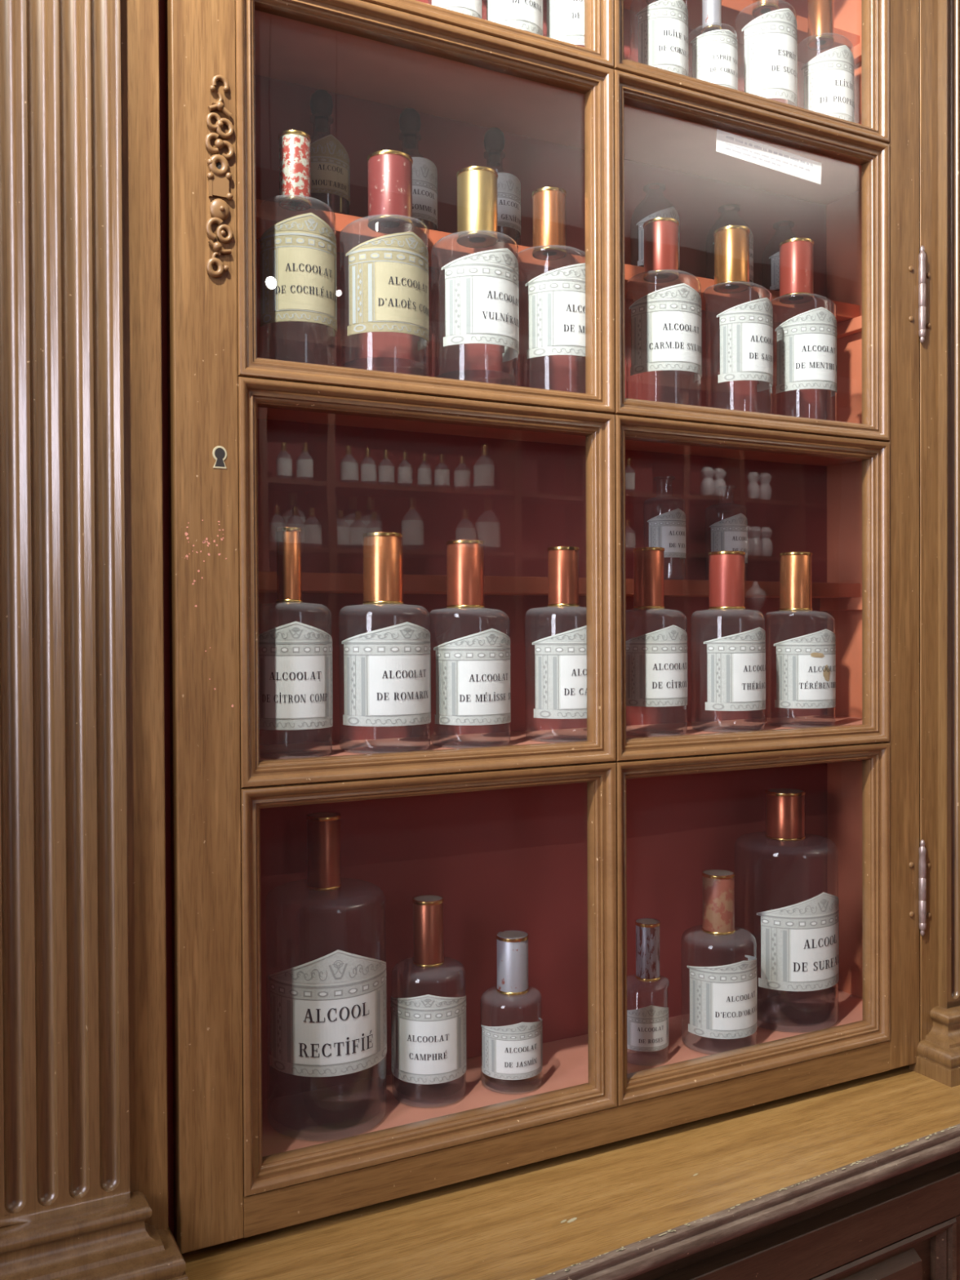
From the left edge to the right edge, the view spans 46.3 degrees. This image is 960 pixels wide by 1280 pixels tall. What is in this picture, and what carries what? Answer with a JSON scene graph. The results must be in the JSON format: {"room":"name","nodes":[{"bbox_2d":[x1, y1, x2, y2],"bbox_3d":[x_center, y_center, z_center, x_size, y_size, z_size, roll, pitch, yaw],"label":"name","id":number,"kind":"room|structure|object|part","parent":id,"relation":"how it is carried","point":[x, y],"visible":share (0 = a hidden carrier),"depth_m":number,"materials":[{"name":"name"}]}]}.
{"room":"pharmacy","nodes":[
{"label":"pharmacy","id":0,"kind":"room"},
{"bbox_3d":[3.686,1.490,-0.236,10.450,0.100,6.400,-1,1,-28],"label":"floor","id":1,"kind":"structure","parent":0,"visible":0},
{"bbox_2d":[626,1151,959,1279],"bbox_3d":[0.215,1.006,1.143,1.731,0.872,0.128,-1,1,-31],"label":"base cabinet","id":2,"kind":"object","parent":1,"relation":"on","point":[906,1225],"visible":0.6,"depth_m":1.21,"materials":[{"name":"brown wood"}]},
{"bbox_2d":[182,1065,959,1279],"bbox_3d":[0.222,0.555,1.121,1.720,0.032,0.236,-1,1,-28],"label":"countertop","id":3,"kind":"structure","parent":2,"relation":"on","point":[625,1209],"depth_m":1.08,"materials":[{"name":"brown wood"}]},
{"bbox_2d":[0,0,959,1279],"bbox_3d":[0.101,-0.250,1.232,1.368,1.577,0.247,-1,1,-28],"label":"cabinet","id":4,"kind":"object","parent":3,"relation":"on","point":[152,461],"visible":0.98,"depth_m":1.18,"materials":[{"name":"brown wood"}]},
{"bbox_3d":[-0.319,-0.231,1.051,0.070,1.547,0.148,-1,1,-28],"label":"panel","id":5,"kind":"part","parent":4,"relation":"part of","materials":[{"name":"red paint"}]},
{"bbox_2d":[258,527,333,759],"bbox_3d":[-0.181,0.002,1.085,0.076,0.220,0.075,0,1,-14],"label":"glass bottle","id":6,"kind":"object","parent":4,"relation":"on","point":[295,687],"visible":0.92,"depth_m":1.06,"materials":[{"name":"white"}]},
{"bbox_3d":[-0.173,0.044,1.056,0.056,0.058,0.012,0,1,-14],"label":"panel","id":7,"kind":"part","parent":6,"relation":"part of","materials":[{"name":"white paper"}]},
{"bbox_2d":[257,129,337,355],"bbox_3d":[-0.176,-0.369,1.084,0.076,0.234,0.075,-1,1,-30],"label":"glass bottle","id":8,"kind":"object","parent":4,"relation":"on","point":[299,276],"visible":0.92,"depth_m":1.06,"materials":[{"name":"red paint"}]},
{"bbox_3d":[-0.161,-0.338,1.058,0.056,0.058,0.012,-1,1,-30],"label":"panel","id":9,"kind":"part","parent":8,"relation":"part of","materials":[{"name":"beige paper"}]},
{"bbox_2d":[266,812,386,1140],"bbox_3d":[-0.157,0.333,1.147,0.121,0.309,0.122,0,1,-19],"label":"glass bottle","id":10,"kind":"object","parent":4,"relation":"on","point":[328,1013],"visible":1,"depth_m":1.10,"materials":[{"name":"clear glass"}]},
{"bbox_3d":[-0.160,0.178,1.145,0.032,0.001,0.032,0,1,-19],"label":"cap lid","id":11,"kind":"part","parent":10,"relation":"part of","materials":[{"name":"metal"}]},
{"bbox_3d":[-0.140,0.381,1.097,0.080,0.062,0.015,0,1,-19],"label":"panel","id":12,"kind":"part","parent":10,"relation":"part of","materials":[{"name":"white paper"}]},
{"bbox_2d":[310,89,350,215],"bbox_3d":[-0.166,-0.508,1.177,0.059,0.136,0.058,-1,1,-28],"label":"glass bottle","id":13,"kind":"object","parent":4,"relation":"on","point":[329,159],"visible":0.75,"depth_m":1.16,"materials":[{"name":"black"}]},
{"bbox_3d":[-0.155,-0.477,1.156,0.043,0.026,0.010,-1,1,-28],"label":"panel","id":14,"kind":"part","parent":13,"relation":"part of","materials":[{"name":"beige paper"}]},
{"bbox_2d":[339,150,429,376],"bbox_3d":[-0.096,-0.368,1.127,0.091,0.231,0.089,-1,1,-43],"label":"glass bottle","id":15,"kind":"object","parent":4,"relation":"on","point":[388,274],"visible":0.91,"depth_m":1.09,"materials":[{"name":"red paint"}]},
{"bbox_3d":[-0.071,-0.337,1.099,0.066,0.056,0.014,-1,1,-43],"label":"panel","id":16,"kind":"part","parent":15,"relation":"part of","materials":[{"name":"beige paper"}]},
{"bbox_2d":[338,532,431,754],"bbox_3d":[-0.096,0.002,1.129,0.093,0.218,0.093,-1,1,-34],"label":"glass bottle","id":17,"kind":"object","parent":4,"relation":"on","point":[387,671],"visible":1,"depth_m":1.09,"materials":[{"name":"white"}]},
{"bbox_3d":[-0.075,0.044,1.098,0.068,0.058,0.015,-1,1,-34],"label":"panel","id":18,"kind":"part","parent":17,"relation":"part of","materials":[{"name":"white paper"}]},
{"bbox_2d":[398,107,437,231],"bbox_3d":[-0.076,-0.509,1.224,0.060,0.138,0.060,-1,1,-36],"label":"glass bottle","id":19,"kind":"object","parent":4,"relation":"on","point":[424,173],"visible":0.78,"depth_m":1.21,"materials":[{"name":"black"}]},
{"bbox_3d":[-0.062,-0.470,1.205,0.044,0.029,0.010,-1,1,-36],"label":"panel","id":20,"kind":"part","parent":19,"relation":"part of","materials":[{"name":"white paper"}]},
{"bbox_3d":[-0.042,-0.414,1.088,0.400,0.359,0.026,-1,1,-28],"label":"glazing frame","id":21,"kind":"part","parent":4,"relation":"part of","materials":[{"name":"brown wood"}]},
{"bbox_3d":[-0.040,-0.053,1.092,0.400,0.364,0.026,-1,1,-28],"label":"glazing frame","id":22,"kind":"part","parent":4,"relation":"part of","materials":[{"name":"brown wood"}]},
{"bbox_2d":[391,894,466,1107],"bbox_3d":[-0.055,0.381,1.200,0.081,0.210,0.080,0,1,-2],"label":"glass bottle","id":23,"kind":"object","parent":4,"relation":"on","point":[428,1032],"visible":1,"depth_m":1.17,"materials":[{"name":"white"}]},
{"bbox_3d":[-0.055,0.276,1.200,0.030,0.001,0.030,0,1,-2],"label":"cap lid","id":24,"kind":"part","parent":23,"relation":"part of","materials":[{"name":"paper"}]},
{"bbox_3d":[-0.054,0.422,1.167,0.059,0.055,0.013,0,1,-2],"label":"panel","id":25,"kind":"part","parent":23,"relation":"part of","materials":[{"name":"white paper"}]},
{"bbox_3d":[-0.038,0.312,1.096,0.400,0.364,0.026,-1,1,-28],"label":"glazing frame","id":26,"kind":"part","parent":4,"relation":"part of","materials":[{"name":"brown wood"}]},
{"bbox_2d":[431,0,482,18],"bbox_3d":[-0.026,-0.698,1.160,0.057,0.170,0.056,-1,1,-33],"label":"glass bottle","id":27,"kind":"object","parent":4,"relation":"on","point":[470,7],"visible":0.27,"depth_m":1.14,"materials":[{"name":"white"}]},
{"bbox_3d":[-0.013,-0.667,1.141,0.042,0.053,0.009,-1,1,-33],"label":"panel","id":28,"kind":"part","parent":27,"relation":"part of","materials":[{"name":"white paper"}]},
{"bbox_2d":[429,539,511,748],"bbox_3d":[-0.010,0.003,1.174,0.086,0.213,0.085,-1,1,-33],"label":"glass bottle","id":29,"kind":"object","parent":4,"relation":"on","point":[473,688],"visible":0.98,"depth_m":1.14,"materials":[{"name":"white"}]},
{"bbox_3d":[0.009,0.048,1.145,0.063,0.055,0.014,-1,1,-33],"label":"panel","id":30,"kind":"part","parent":29,"relation":"part of","materials":[{"name":"white paper"}]},
{"bbox_2d":[431,165,519,386],"bbox_3d":[-0.005,-0.371,1.174,0.092,0.234,0.093,0,1,42],"label":"glass bottle","id":31,"kind":"object","parent":4,"relation":"on","point":[482,293],"visible":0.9,"depth_m":1.14,"materials":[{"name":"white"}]},
{"bbox_3d":[0.023,-0.338,1.148,0.015,0.056,0.068,0,1,42],"label":"panel","id":32,"kind":"part","parent":31,"relation":"part of","materials":[{"name":"white paper"}]},
{"bbox_3d":[-0.043,-0.776,1.084,0.400,0.364,0.026,-1,1,-28],"label":"glazing frame","id":33,"kind":"part","parent":4,"relation":"part of","materials":[{"name":"brown wood"}]},
{"bbox_2d":[484,127,521,245],"bbox_3d":[0.017,-0.510,1.272,0.060,0.138,0.060,-1,1,-36],"label":"glass bottle","id":34,"kind":"object","parent":4,"relation":"on","point":[508,185],"visible":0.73,"depth_m":1.25,"materials":[{"name":"black"}]},
{"bbox_3d":[0.031,-0.478,1.253,0.044,0.026,0.010,-1,1,-36],"label":"panel","id":35,"kind":"part","parent":34,"relation":"part of","materials":[{"name":"white paper"}]},
{"bbox_2d":[480,930,542,1093],"bbox_3d":[0.034,0.404,1.228,0.069,0.163,0.068,0,1,-19],"label":"glass bottle","id":36,"kind":"object","parent":4,"relation":"on","point":[513,1051],"visible":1,"depth_m":1.21,"materials":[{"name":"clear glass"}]},
{"bbox_3d":[0.035,0.323,1.228,0.032,0.001,0.032,0,1,-19],"label":"cap lid","id":37,"kind":"part","parent":36,"relation":"part of","materials":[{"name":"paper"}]},
{"bbox_3d":[0.043,0.445,1.201,0.050,0.035,0.011,0,1,-19],"label":"panel","id":38,"kind":"part","parent":36,"relation":"part of","materials":[{"name":"white paper"}]},
{"bbox_2d":[481,0,542,35],"bbox_3d":[0.034,-0.703,1.191,0.066,0.180,0.066,-1,1,-33],"label":"glass bottle","id":39,"kind":"object","parent":4,"relation":"on","point":[523,15],"visible":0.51,"depth_m":1.16,"materials":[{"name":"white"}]},
{"bbox_3d":[0.049,-0.670,1.169,0.048,0.055,0.011,-1,1,-33],"label":"panel","id":40,"kind":"part","parent":39,"relation":"part of","materials":[{"name":"white paper"}]},
{"bbox_3d":[0.059,-0.236,1.341,0.990,1.547,0.016,-1,1,-28],"label":"panel","id":41,"kind":"part","parent":4,"relation":"part of","materials":[{"name":"red paint"}]},
{"bbox_2d":[515,186,585,359],"bbox_3d":[0.084,-0.369,1.220,0.093,0.230,0.089,-1,1,-40],"label":"glass bottle","id":42,"kind":"object","parent":4,"relation":"on","point":[556,297],"visible":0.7,"depth_m":1.18,"materials":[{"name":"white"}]},
{"bbox_3d":[0.109,-0.339,1.193,0.066,0.056,0.014,-1,1,-40],"label":"panel","id":43,"kind":"part","parent":42,"relation":"part of","materials":[{"name":"white paper"}]},
{"bbox_2d":[524,546,586,742],"bbox_3d":[0.093,0.004,1.228,0.088,0.210,0.087,-1,1,-38],"label":"glass bottle","id":44,"kind":"object","parent":4,"relation":"on","point":[560,659],"visible":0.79,"depth_m":1.19,"materials":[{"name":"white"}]},
{"bbox_3d":[0.115,0.044,1.200,0.064,0.056,0.014,-1,1,-38],"label":"panel","id":45,"kind":"part","parent":44,"relation":"part of","materials":[{"name":"white paper"}]},
{"bbox_2d":[257,407,858,466],"bbox_3d":[0.113,-0.245,1.276,0.905,0.020,0.148,-1,1,-28],"label":"shelf","id":46,"kind":"object","parent":4,"relation":"attached to","point":[268,420],"depth_m":1.29,"materials":[{"name":"paint"}]},
{"bbox_2d":[255,198,860,323],"bbox_3d":[0.092,-0.433,1.313,0.905,0.019,0.061,-1,1,-28],"label":"shelf","id":47,"kind":"object","parent":4,"relation":"attached to","point":[447,249],"depth_m":1.28,"materials":[{"name":"red paint"}]},
{"bbox_2d":[254,9,862,205],"bbox_3d":[0.111,-0.605,1.272,0.905,0.020,0.148,-1,1,-28],"label":"shelf","id":48,"kind":"object","parent":4,"relation":"attached to","point":[293,58],"depth_m":1.25,"materials":[{"name":"paint"}]},
{"bbox_2d":[258,571,860,598],"bbox_3d":[0.094,-0.062,1.317,0.905,0.019,0.061,-1,1,-28],"label":"shelf","id":49,"kind":"object","parent":4,"relation":"attached to","point":[315,584],"depth_m":1.28,"materials":[{"name":"red paint"}]},
{"bbox_2d":[259,715,862,760],"bbox_3d":[0.115,0.118,1.280,0.905,0.020,0.148,-1,1,-28],"label":"shelf","id":50,"kind":"object","parent":4,"relation":"attached to","point":[415,735],"depth_m":1.27,"materials":[{"name":"paint"}]},
{"bbox_2d":[262,986,862,1156],"bbox_3d":[0.116,0.500,1.284,0.905,0.030,0.148,-1,1,-28],"label":"shelf","id":51,"kind":"object","parent":4,"relation":"attached to","point":[354,1099],"depth_m":1.23,"materials":[{"name":"paint"}]},
{"bbox_2d":[546,0,584,44],"bbox_3d":[0.101,-0.709,1.226,0.071,0.190,0.070,-1,1,-33],"label":"glass bottle","id":52,"kind":"object","parent":4,"relation":"on","point":[565,18],"visible":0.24,"depth_m":1.19,"materials":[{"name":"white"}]},
{"bbox_3d":[0.117,-0.673,1.202,0.052,0.057,0.011,-1,1,-33],"label":"panel","id":53,"kind":"part","parent":52,"relation":"part of","materials":[{"name":"white paper"}]},
{"bbox_3d":[0.139,0.510,1.193,0.800,0.036,0.027,-1,1,-28],"label":"rail","id":54,"kind":"part","parent":4,"relation":"part of","materials":[{"name":"brown wood"}]},
{"bbox_2d":[626,918,669,1066],"bbox_3d":[0.190,0.405,1.298,0.059,0.158,0.057,0,1,-10],"label":"glass bottle","id":55,"kind":"object","parent":4,"relation":"on","point":[647,1027],"visible":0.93,"depth_m":1.28,"materials":[{"name":"glass"}]},
{"bbox_3d":[0.194,0.326,1.300,0.025,0.001,0.025,0,1,-10],"label":"cap lid","id":56,"kind":"part","parent":55,"relation":"part of","materials":[{"name":"metal"}]},
{"bbox_3d":[0.194,0.448,1.275,0.042,0.027,0.009,0,1,-10],"label":"panel","id":57,"kind":"part","parent":55,"relation":"part of","materials":[{"name":"white paper"}]},
{"bbox_2d":[630,192,679,273],"bbox_3d":[0.215,-0.500,1.376,0.061,0.112,0.060,-1,1,-40],"label":"glass bottle","id":58,"kind":"object","parent":4,"relation":"on","point":[671,212],"visible":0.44,"depth_m":1.35,"materials":[{"name":"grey glass"}]},
{"bbox_3d":[0.231,-0.478,1.357,0.044,0.036,0.010,-1,1,-40],"label":"panel","id":59,"kind":"part","parent":58,"relation":"part of","materials":[{"name":"white paper"}]},
{"bbox_2d":[626,546,687,737],"bbox_3d":[0.198,0.001,1.282,0.079,0.213,0.078,-1,1,-28],"label":"glass bottle","id":60,"kind":"object","parent":4,"relation":"on","point":[656,661],"visible":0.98,"depth_m":1.25,"materials":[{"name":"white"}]},
{"bbox_3d":[0.213,0.040,1.254,0.058,0.050,0.013,-1,1,-28],"label":"panel","id":61,"kind":"part","parent":60,"relation":"part of","materials":[{"name":"white paper"}]},
{"bbox_2d":[630,0,688,75],"bbox_3d":[0.204,-0.700,1.280,0.067,0.170,0.066,-1,1,-36],"label":"glass bottle","id":62,"kind":"object","parent":4,"relation":"on","point":[663,24],"visible":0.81,"depth_m":1.25,"materials":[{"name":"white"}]},
{"bbox_3d":[0.220,-0.667,1.258,0.049,0.051,0.011,-1,1,-36],"label":"panel","id":63,"kind":"part","parent":62,"relation":"part of","materials":[{"name":"white paper"}]},
{"bbox_2d":[626,217,702,398],"bbox_3d":[0.211,-0.366,1.286,0.087,0.221,0.086,-1,1,-23],"label":"glass bottle","id":64,"kind":"object","parent":4,"relation":"on","point":[666,322],"visible":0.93,"depth_m":1.25,"materials":[{"name":"clear glass"}]},
{"bbox_3d":[0.224,-0.338,1.254,0.064,0.055,0.014,-1,1,-23],"label":"panel","id":65,"kind":"part","parent":64,"relation":"part of","materials":[{"name":"white paper"}]},
{"bbox_2d":[643,475,685,579],"bbox_3d":[0.228,-0.137,1.386,0.052,0.128,0.052,-1,1,-32],"label":"glass bottle","id":66,"kind":"object","parent":4,"relation":"on","point":[667,531],"visible":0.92,"depth_m":1.36,"materials":[{"name":"beige paper"}]},
{"bbox_3d":[0.239,-0.123,1.368,0.038,0.032,0.008,-1,1,-32],"label":"panel","id":67,"kind":"part","parent":66,"relation":"part of","materials":[{"name":"white paper"}]},
{"bbox_2d":[690,0,737,89],"bbox_3d":[0.273,-0.691,1.316,0.059,0.150,0.059,-1,1,-28],"label":"glass bottle","id":68,"kind":"object","parent":4,"relation":"on","point":[714,51],"visible":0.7,"depth_m":1.29,"materials":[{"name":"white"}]},
{"bbox_3d":[0.284,-0.662,1.295,0.043,0.046,0.010,-1,1,-28],"label":"panel","id":69,"kind":"part","parent":68,"relation":"part of","materials":[{"name":"white paper"}]},
{"bbox_2d":[680,869,757,1050],"bbox_3d":[0.286,0.381,1.342,0.090,0.205,0.089,-1,1,-28],"label":"glass bottle","id":70,"kind":"object","parent":4,"relation":"on","point":[723,1002],"visible":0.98,"depth_m":1.31,"materials":[{"name":"orange paint"}]},
{"bbox_3d":[0.285,0.278,1.341,0.035,0.001,0.035,-1,1,-28],"label":"cap lid","id":71,"kind":"part","parent":70,"relation":"part of","materials":[{"name":"paper"}]},
{"bbox_3d":[0.303,0.424,1.310,0.066,0.054,0.014,-1,1,-28],"label":"panel","id":72,"kind":"part","parent":70,"relation":"part of","materials":[{"name":"white paper"}]},
{"bbox_2d":[705,484,747,581],"bbox_3d":[0.314,-0.135,1.431,0.054,0.122,0.054,-1,1,-31],"label":"glass bottle","id":73,"kind":"object","parent":4,"relation":"on","point":[729,534],"visible":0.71,"depth_m":1.41,"materials":[{"name":"beige paper"}]},
{"bbox_3d":[0.326,-0.120,1.412,0.040,0.033,0.009,-1,1,-32],"label":"panel","id":74,"kind":"part","parent":73,"relation":"part of","materials":[{"name":"white paper"}]},
{"bbox_2d":[690,551,765,732],"bbox_3d":[0.295,0.001,1.333,0.088,0.211,0.087,-1,1,-44],"label":"glass bottle","id":75,"kind":"object","parent":4,"relation":"on","point":[736,663],"visible":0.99,"depth_m":1.30,"materials":[{"name":"clear glass"}]},
{"bbox_3d":[0.320,0.043,1.308,0.064,0.056,0.014,-1,1,-44],"label":"panel","id":76,"kind":"part","parent":75,"relation":"part of","materials":[{"name":"white paper"}]},
{"bbox_2d":[706,206,753,285],"bbox_3d":[0.319,-0.498,1.430,0.060,0.106,0.060,-1,1,-40],"label":"glass bottle","id":77,"kind":"object","parent":4,"relation":"on","point":[751,237],"visible":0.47,"depth_m":1.41,"materials":[{"name":"clear glass"}]},
{"bbox_3d":[0.334,-0.476,1.411,0.044,0.033,0.010,-1,1,-40],"label":"panel","id":78,"kind":"part","parent":77,"relation":"part of","materials":[{"name":"white paper"}]},
{"bbox_2d":[702,225,773,391],"bbox_3d":[0.308,-0.371,1.336,0.083,0.229,0.079,-1,1,-42],"label":"glass bottle","id":79,"kind":"object","parent":4,"relation":"on","point":[746,329],"visible":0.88,"depth_m":1.31,"materials":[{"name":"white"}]},
{"bbox_3d":[0.331,-0.340,1.314,0.058,0.056,0.013,-1,1,-42],"label":"panel","id":80,"kind":"part","parent":79,"relation":"part of","materials":[{"name":"white paper"}]},
{"bbox_2d":[623,0,859,63],"bbox_3d":[0.090,-0.790,1.309,0.905,0.019,0.061,-1,1,-28],"label":"shelf","id":81,"kind":"object","parent":4,"relation":"attached to","point":[731,9],"depth_m":1.43,"materials":[{"name":"red paint"}]},
{"bbox_3d":[0.311,-0.779,1.269,0.400,0.364,0.026,-1,1,-28],"label":"glazing frame","id":82,"kind":"part","parent":4,"relation":"part of","materials":[{"name":"brown wood"}]},
{"bbox_3d":[0.313,-0.418,1.273,0.400,0.359,0.026,-1,1,-28],"label":"glazing frame","id":83,"kind":"part","parent":4,"relation":"part of","materials":[{"name":"brown wood"}]},
{"bbox_3d":[0.315,-0.056,1.277,0.400,0.364,0.026,-1,1,-28],"label":"glazing frame","id":84,"kind":"part","parent":4,"relation":"part of","materials":[{"name":"brown wood"}]},
{"bbox_3d":[0.316,0.308,1.281,0.400,0.364,0.026,-1,1,-28],"label":"glazing frame","id":85,"kind":"part","parent":4,"relation":"part of","materials":[{"name":"brown wood"}]},
{"bbox_2d":[734,0,797,106],"bbox_3d":[0.345,-0.717,1.353,0.074,0.200,0.073,-1,1,-32],"label":"glass bottle","id":86,"kind":"object","parent":4,"relation":"on","point":[771,39],"visible":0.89,"depth_m":1.32,"materials":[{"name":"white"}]},
{"bbox_3d":[0.361,-0.682,1.328,0.054,0.064,0.012,-1,1,-32],"label":"panel","id":87,"kind":"part","parent":86,"relation":"part of","materials":[{"name":"white paper"}]},
{"bbox_2d":[715,128,822,184],"bbox_3d":[0.336,-0.558,1.296,0.159,0.035,0.001,-1,1,-28],"label":"paper notice","id":88,"kind":"object","parent":4,"relation":"attached to","point":[728,144],"visible":1,"depth_m":1.29,"materials":[{"name":"white paper"}]},
{"bbox_2d":[761,226,793,289],"bbox_3d":[0.399,-0.496,1.472,0.058,0.100,0.057,-1,1,-40],"label":"glass bottle","id":89,"kind":"object","parent":4,"relation":"on","point":[775,257],"visible":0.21,"depth_m":1.45,"materials":[{"name":"beige paper"}]},
{"bbox_2d":[734,787,839,1032],"bbox_3d":[0.392,0.337,1.435,0.128,0.289,0.129,-1,1,-29],"label":"glass bottle","id":90,"kind":"object","parent":4,"relation":"on","point":[800,941],"visible":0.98,"depth_m":1.38,"materials":[{"name":"clear glass"}]},
{"bbox_3d":[0.390,0.193,1.433,0.046,0.001,0.046,-1,1,-29],"label":"cap lid","id":91,"kind":"part","parent":90,"relation":"part of","materials":[{"name":"metal"}]},
{"bbox_3d":[0.419,0.386,1.385,0.080,0.064,0.014,-1,1,-29],"label":"panel","id":92,"kind":"part","parent":90,"relation":"part of","materials":[{"name":"white paper"}]},
{"bbox_2d":[764,551,835,728],"bbox_3d":[0.396,-0.001,1.386,0.085,0.213,0.083,-1,1,-30],"label":"glass bottle","id":93,"kind":"object","parent":4,"relation":"on","point":[806,664],"visible":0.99,"depth_m":1.35,"materials":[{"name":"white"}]},
{"bbox_3d":[0.414,0.045,1.357,0.061,0.054,0.014,-1,1,-30],"label":"panel","id":94,"kind":"part","parent":93,"relation":"part of","materials":[{"name":"white paper"}]},
{"bbox_2d":[770,237,837,421],"bbox_3d":[0.398,-0.373,1.385,0.083,0.230,0.077,0,1,-16],"label":"glass bottle","id":95,"kind":"object","parent":4,"relation":"on","point":[806,342],"visible":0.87,"depth_m":1.36,"materials":[{"name":"red paint"}]},
{"bbox_3d":[0.409,-0.341,1.355,0.057,0.056,0.013,0,1,-16],"label":"panel","id":96,"kind":"part","parent":95,"relation":"part of","materials":[{"name":"white paper"}]},
{"bbox_2d":[798,0,853,122],"bbox_3d":[0.429,-0.707,1.397,0.072,0.180,0.070,-1,1,-28],"label":"glass bottle","id":97,"kind":"object","parent":4,"relation":"on","point":[828,77],"visible":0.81,"depth_m":1.37,"materials":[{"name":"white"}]},
{"bbox_3d":[0.443,-0.668,1.373,0.052,0.052,0.011,-1,1,-28],"label":"panel","id":98,"kind":"part","parent":97,"relation":"part of","materials":[{"name":"white paper"}]},
{"bbox_3d":[0.525,-0.240,1.491,0.025,1.547,0.148,-1,1,-28],"label":"panel","id":99,"kind":"part","parent":4,"relation":"part of","materials":[{"name":"red wood"}]},
{"bbox_3d":[0.248,0.555,1.071,1.724,0.032,0.018,-1,1,-31],"label":"edge moulding","id":100,"kind":"part","parent":3,"relation":"part of","materials":[{"name":"brown wood"}]},
{"bbox_3d":[0.132,0.951,1.057,0.857,0.505,0.011,-1,1,-31],"label":"raised panel","id":101,"kind":"part","parent":2,"relation":"part of","materials":[{"name":"brown wood"}]},
{"bbox_3d":[0.113,0.956,1.039,1.007,0.575,0.022,-1,1,-31],"label":"panel moulding","id":102,"kind":"part","parent":2,"relation":"part of","materials":[{"name":"brown wood"}]}
]}

